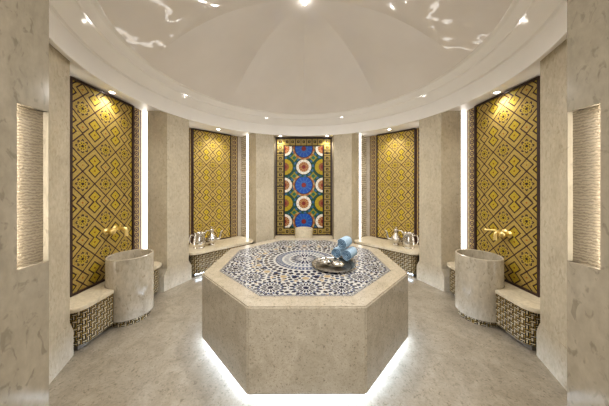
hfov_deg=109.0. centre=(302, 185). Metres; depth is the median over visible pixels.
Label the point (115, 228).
faucet
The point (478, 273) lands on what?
basin
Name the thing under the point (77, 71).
ceiling
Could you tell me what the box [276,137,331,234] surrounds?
mosaic panel
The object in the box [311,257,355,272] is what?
serving tray
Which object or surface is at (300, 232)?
basin
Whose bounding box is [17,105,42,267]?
carved panel
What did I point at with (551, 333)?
marble pillar
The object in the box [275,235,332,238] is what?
bench
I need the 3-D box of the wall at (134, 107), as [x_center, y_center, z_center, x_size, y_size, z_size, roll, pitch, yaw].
[-2.492,0.221,2.634,0.120,2.718,1.360,0,0,0]
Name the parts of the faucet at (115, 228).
knob, spout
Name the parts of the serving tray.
plate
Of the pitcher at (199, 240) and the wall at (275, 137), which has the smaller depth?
the pitcher at (199, 240)
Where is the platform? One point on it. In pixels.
(280, 324)
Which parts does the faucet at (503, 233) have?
spout, knob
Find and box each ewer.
[206,227,222,245]
[385,227,401,245]
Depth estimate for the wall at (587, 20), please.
0.72 m
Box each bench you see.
[70,262,161,350]
[189,236,253,276]
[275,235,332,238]
[354,236,418,277]
[447,262,539,350]
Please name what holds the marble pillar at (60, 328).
on the floor
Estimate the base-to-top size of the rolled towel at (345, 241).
0.118 m
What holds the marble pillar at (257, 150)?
on the floor
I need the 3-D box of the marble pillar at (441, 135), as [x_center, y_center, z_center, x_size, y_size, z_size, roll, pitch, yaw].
[2.398,0.221,3.620,0.819,2.719,1.001,0,0,-22]
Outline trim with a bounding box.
[49,0,566,135]
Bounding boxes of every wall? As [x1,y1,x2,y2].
[0,0,48,405]
[134,107,142,248]
[189,128,241,244]
[275,137,275,235]
[366,128,416,235]
[465,107,473,248]
[567,0,608,405]
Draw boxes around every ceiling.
[49,31,566,136]
[98,0,512,113]
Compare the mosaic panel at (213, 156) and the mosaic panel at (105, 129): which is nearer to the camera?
the mosaic panel at (105, 129)
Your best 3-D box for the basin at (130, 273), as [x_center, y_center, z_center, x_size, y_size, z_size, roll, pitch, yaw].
[-2.092,1.204,2.634,0.464,0.752,0.464,0,0,0]
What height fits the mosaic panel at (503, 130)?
2.269 m
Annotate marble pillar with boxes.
[49,44,72,383]
[143,111,191,291]
[241,133,274,243]
[332,133,365,243]
[417,111,464,291]
[536,39,566,390]
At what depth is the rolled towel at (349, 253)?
2.49 m
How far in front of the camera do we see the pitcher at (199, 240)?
3.95 m
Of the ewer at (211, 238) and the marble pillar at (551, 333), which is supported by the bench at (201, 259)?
the ewer at (211, 238)
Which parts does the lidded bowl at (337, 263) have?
lid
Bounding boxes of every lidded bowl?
[319,256,331,265]
[331,258,344,267]
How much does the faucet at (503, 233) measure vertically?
0.135 m
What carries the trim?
attached to the ceiling at (280, 56)
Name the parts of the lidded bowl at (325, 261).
lid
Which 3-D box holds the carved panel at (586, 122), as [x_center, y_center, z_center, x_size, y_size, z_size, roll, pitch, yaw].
[0.961,0.002,0.735,0.016,0.531,0.084,0,0,0]
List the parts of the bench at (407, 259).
seat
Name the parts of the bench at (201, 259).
seat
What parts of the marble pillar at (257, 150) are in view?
carved panel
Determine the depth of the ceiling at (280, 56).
2.93 m
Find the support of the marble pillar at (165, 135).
on the floor
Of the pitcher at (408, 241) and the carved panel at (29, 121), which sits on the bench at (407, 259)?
the pitcher at (408, 241)
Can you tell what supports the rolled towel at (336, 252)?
on the serving tray
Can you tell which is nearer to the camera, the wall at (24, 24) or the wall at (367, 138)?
the wall at (24, 24)
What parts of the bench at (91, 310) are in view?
seat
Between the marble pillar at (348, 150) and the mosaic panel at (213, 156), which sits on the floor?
the marble pillar at (348, 150)
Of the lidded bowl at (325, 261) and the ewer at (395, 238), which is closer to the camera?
the lidded bowl at (325, 261)
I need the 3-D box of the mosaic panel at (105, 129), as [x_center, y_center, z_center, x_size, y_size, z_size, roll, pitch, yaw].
[-2.406,0.006,2.644,0.050,2.269,1.212,0,0,0]
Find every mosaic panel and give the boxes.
[70,76,140,296]
[189,128,237,243]
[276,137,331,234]
[370,128,418,244]
[467,76,539,296]
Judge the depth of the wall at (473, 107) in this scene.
3.28 m
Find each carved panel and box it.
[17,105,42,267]
[573,105,599,267]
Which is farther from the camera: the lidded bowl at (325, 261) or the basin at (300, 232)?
the basin at (300, 232)
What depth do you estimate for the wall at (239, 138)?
5.00 m
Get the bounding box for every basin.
[105,249,153,326]
[295,227,312,237]
[455,249,503,326]
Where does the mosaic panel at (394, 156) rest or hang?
attached to the wall at (367, 138)
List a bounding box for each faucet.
[103,223,127,235]
[484,229,512,239]
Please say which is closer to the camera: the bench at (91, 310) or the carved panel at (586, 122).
the carved panel at (586, 122)
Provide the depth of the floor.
1.88 m
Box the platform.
[202,238,407,394]
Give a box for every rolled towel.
[331,246,346,257]
[337,236,351,248]
[342,247,356,260]
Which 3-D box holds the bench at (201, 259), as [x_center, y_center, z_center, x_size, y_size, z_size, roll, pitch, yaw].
[-1.677,1.361,4.329,1.300,0.437,0.643,0,0,-45]
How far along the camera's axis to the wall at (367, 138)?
4.99 m
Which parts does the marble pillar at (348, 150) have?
carved panel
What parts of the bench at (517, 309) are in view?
seat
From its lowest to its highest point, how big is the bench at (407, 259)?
0.437 m
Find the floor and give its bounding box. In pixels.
[49,275,566,405]
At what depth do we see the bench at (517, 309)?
2.20 m
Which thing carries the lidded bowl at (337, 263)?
on the serving tray

